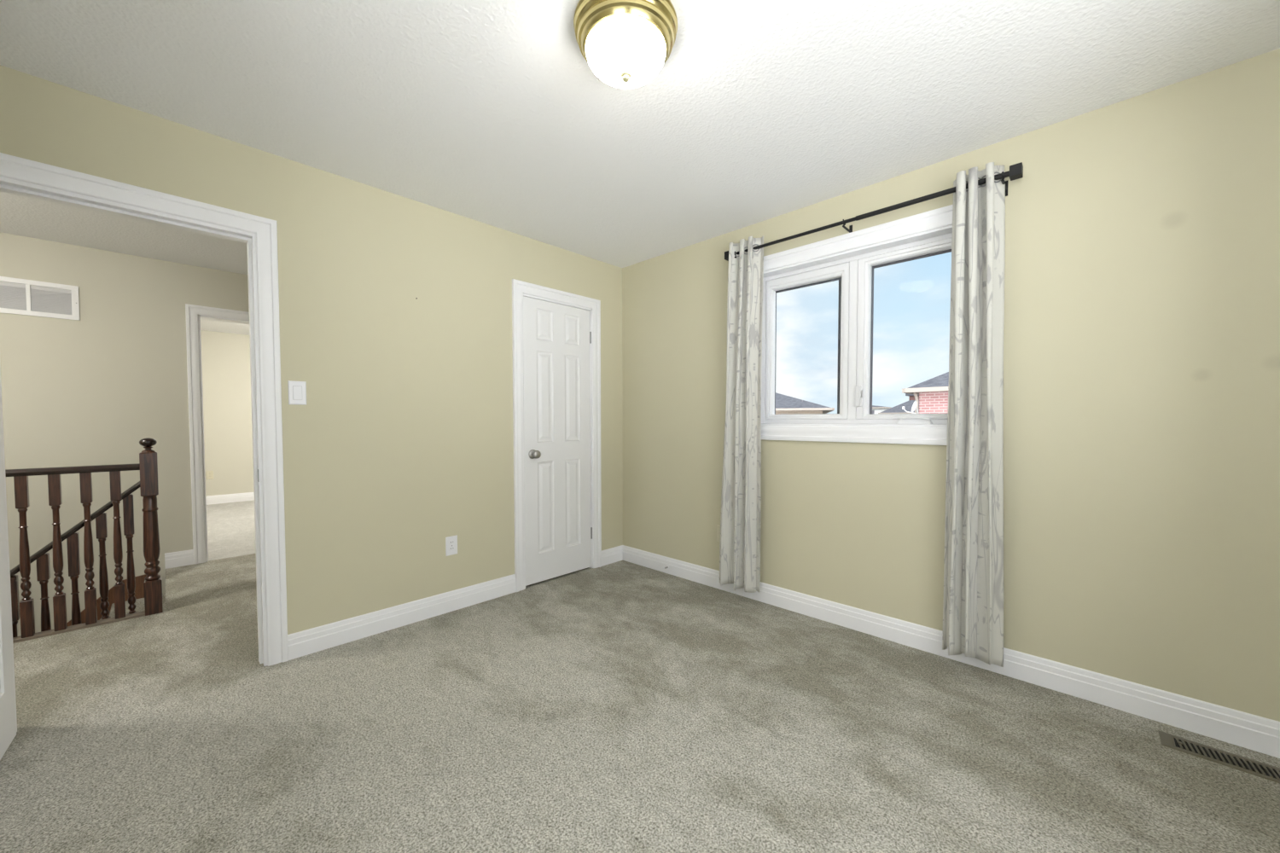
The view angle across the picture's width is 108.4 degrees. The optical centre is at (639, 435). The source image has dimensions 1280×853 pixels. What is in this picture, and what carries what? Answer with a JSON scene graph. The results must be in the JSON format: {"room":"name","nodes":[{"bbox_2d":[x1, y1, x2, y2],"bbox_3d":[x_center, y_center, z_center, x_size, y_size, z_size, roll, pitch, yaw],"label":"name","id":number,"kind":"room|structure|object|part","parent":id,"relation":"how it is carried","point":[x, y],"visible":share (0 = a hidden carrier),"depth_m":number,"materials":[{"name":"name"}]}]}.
{"room":"empty bedroom","nodes":[
{"label":"empty bedroom","id":0,"kind":"room"},
{"bbox_2d":[0,232,249,636],"bbox_3d":[-3.931,1.341,3.621,0.120,5.440,3.900,2,3,44],"label":"wall","id":1,"kind":"structure","parent":0,"point":[85,392],"depth_m":3.41,"materials":[{"name":"beige paint"}]},
{"bbox_2d":[0,276,80,320],"bbox_3d":[-4.343,-0.946,3.032,0.010,0.244,0.840,2,3,44],"label":"air vent","id":2,"kind":"object","parent":1,"relation":"in","point":[28,298],"visible":1,"depth_m":3.21,"materials":[{"name":"white metal"}]},
{"bbox_3d":[-4.276,-0.948,3.104,0.006,0.179,0.180,2,3,44],"label":"louvre panel","id":3,"kind":"part","parent":2,"relation":"part of","materials":[{"name":"grey metal"}]},
{"bbox_3d":[-4.138,-0.953,3.246,0.006,0.179,0.180,2,3,44],"label":"louvre panel","id":4,"kind":"part","parent":2,"relation":"part of","materials":[{"name":"grey metal"}]},
{"bbox_2d":[164,549,193,569],"bbox_3d":[-3.722,0.996,3.729,0.016,0.122,0.163,2,3,44],"label":"baseboard","id":5,"kind":"structure","parent":1,"relation":"attached to","point":[183,558],"depth_m":3.72,"materials":[{"name":"white paint"}]},
{"bbox_2d":[185,303,249,564],"bbox_3d":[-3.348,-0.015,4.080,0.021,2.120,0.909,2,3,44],"label":"trim","id":6,"kind":"structure","parent":1,"relation":"attached to","point":[192,311],"depth_m":3.78,"materials":[{"name":"white paint"}]},
{"bbox_2d":[200,330,253,496],"bbox_3d":[-4.154,-0.110,5.948,3.740,2.690,4.000,2,3,44],"label":"wall","id":7,"kind":"structure","parent":0,"point":[225,357],"depth_m":6.63,"materials":[{"name":"beige paint"}]},
{"bbox_2d":[206,471,213,479],"bbox_3d":[-6.065,0.555,6.507,0.007,0.116,0.072,2,3,44],"label":"wall outlet","id":8,"kind":"object","parent":7,"relation":"attached to","point":[209,474],"visible":1,"depth_m":6.50,"materials":[{"name":"beige plastic"}]},
{"bbox_2d":[206,492,254,505],"bbox_3d":[-5.403,0.886,7.194,0.016,0.122,3.800,2,3,44],"label":"baseboard","id":9,"kind":"structure","parent":7,"relation":"attached to","point":[227,498],"depth_m":6.66,"materials":[{"name":"white paint"}]},
{"bbox_2d":[0,64,622,634],"bbox_3d":[-1.300,-0.011,2.773,0.120,2.690,3.590,2,3,44],"label":"wall","id":10,"kind":"structure","parent":0,"point":[401,444],"depth_m":2.52,"materials":[{"name":"yellow paint"}]},
{"bbox_2d":[0,390,16,760],"bbox_3d":[-2.074,0.107,1.396,0.175,2.018,0.730,-2,3,-43],"label":"door","id":11,"kind":"structure","parent":10,"relation":"in","point":[8,728],"depth_m":1.65,"materials":[{"name":"white paint"}]},
{"bbox_2d":[0,175,267,732],"bbox_3d":[-2.099,0.087,1.955,0.124,2.050,0.770,2,3,44],"label":"trim","id":12,"kind":"structure","parent":10,"relation":"attached to","point":[8,185],"depth_m":2.15,"materials":[{"name":"white paint"}]},
{"bbox_2d":[0,152,288,666],"bbox_3d":[-2.047,0.050,1.903,0.021,2.126,0.914,2,3,44],"label":"trim","id":13,"kind":"structure","parent":10,"relation":"attached to","point":[14,167],"depth_m":2.18,"materials":[{"name":"white paint"}]},
{"bbox_2d":[287,380,306,405],"bbox_3d":[-1.687,-0.211,2.274,0.010,0.116,0.072,2,3,44],"label":"light switch","id":14,"kind":"object","parent":10,"relation":"attached to","point":[297,390],"visible":1,"depth_m":2.27,"materials":[{"name":"white plastic"}]},
{"bbox_2d":[287,574,516,660],"bbox_3d":[-1.292,1.026,2.716,0.016,0.122,1.256,2,3,44],"label":"baseboard","id":15,"kind":"structure","parent":10,"relation":"attached to","point":[317,639],"depth_m":2.60,"materials":[{"name":"white paint"}]},
{"bbox_2d":[445,535,457,556],"bbox_3d":[-1.161,0.678,2.847,0.007,0.116,0.072,2,3,44],"label":"wall outlet","id":16,"kind":"object","parent":10,"relation":"attached to","point":[450,542],"visible":1,"depth_m":2.84,"materials":[{"name":"white plastic"}]},
{"bbox_2d":[448,540,454,545],"bbox_3d":[-1.160,0.659,2.844,0.002,0.033,0.033,2,3,44],"label":"receptacle","id":17,"kind":"object","parent":16,"relation":"attached to","point":[450,542],"depth_m":2.84,"materials":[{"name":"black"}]},
{"bbox_2d":[449,546,454,552],"bbox_3d":[-1.160,0.698,2.846,0.002,0.033,0.033,2,3,44],"label":"receptacle","id":18,"kind":"object","parent":16,"relation":"attached to","point":[451,548],"depth_m":2.85,"materials":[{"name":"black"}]},
{"bbox_2d":[512,279,601,592],"bbox_3d":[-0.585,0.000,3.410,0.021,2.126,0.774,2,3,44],"label":"trim","id":19,"kind":"structure","parent":10,"relation":"attached to","point":[519,288],"depth_m":3.20,"materials":[{"name":"white paint"}]},
{"bbox_2d":[523,296,592,586],"bbox_3d":[-0.582,0.040,3.413,0.105,2.018,0.604,2,3,44],"label":"door","id":20,"kind":"structure","parent":10,"relation":"in","point":[557,338],"depth_m":3.40,"materials":[{"name":"white paint"}]},
{"bbox_3d":[-0.734,0.130,3.234,0.070,0.066,0.066,2,3,44],"label":"knob","id":21,"kind":"part","parent":20,"relation":"part of","materials":[{"name":"silver metal"}]},
{"bbox_2d":[601,545,622,566],"bbox_3d":[-0.228,0.989,3.813,0.016,0.122,0.253,2,3,44],"label":"baseboard","id":22,"kind":"structure","parent":10,"relation":"attached to","point":[611,555],"depth_m":3.80,"materials":[{"name":"white paint"}]},
{"bbox_2d":[0,500,1279,852],"bbox_3d":[-2.452,1.194,3.296,9.690,0.250,5.300,2,3,44],"label":"floor","id":23,"kind":"structure","parent":0,"point":[622,706],"depth_m":1.68,"materials":[{"name":"grey carpet"}]},
{"bbox_2d":[5,437,162,643],"bbox_3d":[-3.596,0.685,2.186,0.075,1.303,1.838,2,3,44],"label":"guard railing","id":24,"kind":"object","parent":23,"relation":"on","point":[148,465],"visible":1,"depth_m":2.63,"materials":[{"name":"brown wood"}]},
{"bbox_3d":[-3.619,0.207,2.140,0.058,0.038,1.763,2,3,44],"label":"handrail","id":25,"kind":"part","parent":24,"relation":"part of","materials":[{"name":"brown wood"}]},
{"bbox_3d":[-3.620,1.100,2.170,0.064,0.014,1.763,2,3,44],"label":"shoe plate","id":26,"kind":"part","parent":24,"relation":"part of","materials":[{"name":"brown"}]},
{"bbox_3d":[-2.983,0.690,2.819,0.074,1.250,0.074,2,3,44],"label":"newel post","id":27,"kind":"part","parent":24,"relation":"part of","materials":[{"name":"brown wood"}]},
{"bbox_2d":[67,574,165,626],"bbox_3d":[-3.914,1.884,2.736,1.157,1.564,1.572,2,3,44],"label":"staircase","id":28,"kind":"structure","parent":23,"relation":"attached to","point":[139,590],"depth_m":3.46,"materials":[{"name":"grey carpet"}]},
{"bbox_2d":[10,481,139,637],"bbox_3d":[-3.590,1.382,2.329,0.058,2.197,1.520,2,3,44],"label":"stair railing","id":29,"kind":"object","parent":28,"relation":"on","point":[72,537],"visible":0.59,"depth_m":2.66,"materials":[{"name":"brown wood"}]},
{"bbox_3d":[-3.590,0.991,2.317,0.058,1.414,1.520,2,3,44],"label":"handrail","id":30,"kind":"part","parent":29,"relation":"part of","materials":[{"name":"brown wood"}]},
{"bbox_2d":[1157,730,1279,784],"bbox_3d":[2.042,1.115,1.586,0.340,0.007,0.112,2,3,44],"label":"floor vent","id":31,"kind":"object","parent":23,"relation":"in","point":[1271,773],"visible":1,"depth_m":1.60,"materials":[{"name":"brown metal"}]},
{"bbox_2d":[0,0,1279,335],"bbox_3d":[-2.459,-1.419,3.216,9.940,0.100,5.500,2,3,44],"label":"ceiling","id":32,"kind":"structure","parent":0,"point":[493,113],"depth_m":1.77,"materials":[{"name":"white paint"}]},
{"bbox_2d":[573,0,677,88],"bbox_3d":[-0.045,-1.229,1.483,0.332,0.174,0.332,2,3,44],"label":"ceiling light","id":33,"kind":"object","parent":32,"relation":"attached to","point":[625,43],"visible":1,"depth_m":1.41,"materials":[{"name":"white glass"}]},
{"bbox_2d":[622,48,1279,721],"bbox_3d":[1.265,-0.010,2.647,3.740,2.690,0.200,2,3,44],"label":"wall","id":34,"kind":"structure","parent":0,"point":[1142,329],"depth_m":1.92,"materials":[{"name":"yellow paint"}]},
{"bbox_2d":[716,524,720,541],"bbox_3d":[0.564,0.683,3.205,0.072,0.116,0.007,2,3,44],"label":"wall outlet","id":35,"kind":"object","parent":34,"relation":"attached to","point":[718,526],"visible":0.3,"depth_m":3.22,"materials":[{"name":"beige plastic"}]},
{"bbox_2d":[761,225,952,427],"bbox_3d":[1.234,-0.545,2.659,1.185,0.980,0.200,2,3,44],"label":"window","id":36,"kind":"structure","parent":34,"relation":"in","point":[853,270],"depth_m":2.64,"materials":[{"name":"white paint"}]},
{"bbox_3d":[1.031,-0.552,2.862,0.530,0.908,0.051,2,3,44],"label":"sash","id":37,"kind":"part","parent":36,"relation":"part of","materials":[{"name":"white plastic"}]},
{"bbox_3d":[1.240,-0.220,2.586,0.014,0.112,0.029,0,2,12],"label":"lever","id":38,"kind":"part","parent":36,"relation":"part of","materials":[{"name":"white plastic"}]},
{"bbox_3d":[1.435,-0.539,2.454,0.530,0.908,0.046,2,3,44],"label":"sash","id":39,"kind":"part","parent":36,"relation":"part of","materials":[{"name":"white plastic"}]},
{"bbox_3d":[1.426,-0.094,2.389,0.128,0.025,0.020,2,3,44],"label":"crank handle","id":40,"kind":"part","parent":36,"relation":"part of","materials":[{"name":"white plastic"}]},
{"bbox_2d":[760,204,953,445],"bbox_3d":[1.156,-0.543,2.579,1.365,1.160,0.023,2,3,44],"label":"trim","id":41,"kind":"structure","parent":34,"relation":"attached to","point":[939,218],"depth_m":2.52,"materials":[{"name":"white paint"}]},
{"bbox_2d":[724,162,1023,261],"bbox_3d":[1.125,-1.139,2.519,1.492,0.079,0.124,2,3,44],"label":"curtain rod","id":42,"kind":"object","parent":34,"relation":"attached to","point":[1015,171],"visible":0.86,"depth_m":2.29,"materials":[{"name":"black metal"}]},
{"bbox_2d":[719,235,763,593],"bbox_3d":[0.645,-0.114,2.966,0.315,2.230,0.099,2,3,44],"label":"curtain","id":43,"kind":"object","parent":42,"relation":"hanging from","point":[740,514],"visible":1,"depth_m":2.94,"materials":[{"name":"white fabric"}]},
{"bbox_2d":[942,162,1005,667],"bbox_3d":[1.534,-0.078,2.104,0.236,2.231,0.106,2,3,44],"label":"curtain","id":44,"kind":"object","parent":42,"relation":"hanging from","point":[973,603],"visible":1,"depth_m":2.09,"materials":[{"name":"white fabric"}]},
{"bbox_2d":[622,545,1279,758],"bbox_3d":[1.148,1.025,2.644,3.620,0.122,0.016,2,3,44],"label":"baseboard","id":45,"kind":"structure","parent":34,"relation":"attached to","point":[1255,733],"depth_m":2.02,"materials":[{"name":"white paint"}]},
{"label":"outside","id":46,"kind":"structure","parent":0,"visible":0},
{"bbox_3d":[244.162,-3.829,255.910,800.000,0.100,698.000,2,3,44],"label":"ground","id":47,"kind":"structure","parent":46,"visible":0},
{"bbox_2d":[775,392,834,414],"bbox_3d":[2.495,-0.502,33.517,20.640,8.180,17.040,1,2,20],"label":"house","id":48,"kind":"structure","parent":47,"relation":"on","point":[785,404],"depth_m":23.08,"materials":[{"name":"grey"}]},
{"bbox_2d":[872,405,891,413],"bbox_3d":[30.934,-0.654,60.803,4.000,6.654,5.800,2,3,44],"label":"house","id":49,"kind":"structure","parent":47,"relation":"on","point":[875,410],"depth_m":58.22,"materials":[{"name":"grey"}]},
{"bbox_2d":[878,393,919,413],"bbox_3d":[27.216,-0.086,36.141,14.600,7.120,4.800,2,3,44],"label":"roof","id":50,"kind":"structure","parent":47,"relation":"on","point":[897,410],"depth_m":39.01,"materials":[{"name":"grey"}]},
{"bbox_2d":[901,401,918,413],"bbox_3d":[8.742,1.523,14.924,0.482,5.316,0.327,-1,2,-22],"label":"satellite dish","id":51,"kind":"object","parent":47,"relation":"on","point":[914,406],"visible":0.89,"depth_m":14.86,"materials":[{"name":"grey metal"}]},
{"bbox_2d":[901,372,948,413],"bbox_3d":[16.725,-0.180,15.377,11.640,8.672,10.860,2,3,44],"label":"brick house","id":52,"kind":"structure","parent":47,"relation":"on","point":[933,393],"depth_m":15.21,"materials":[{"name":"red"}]}
]}

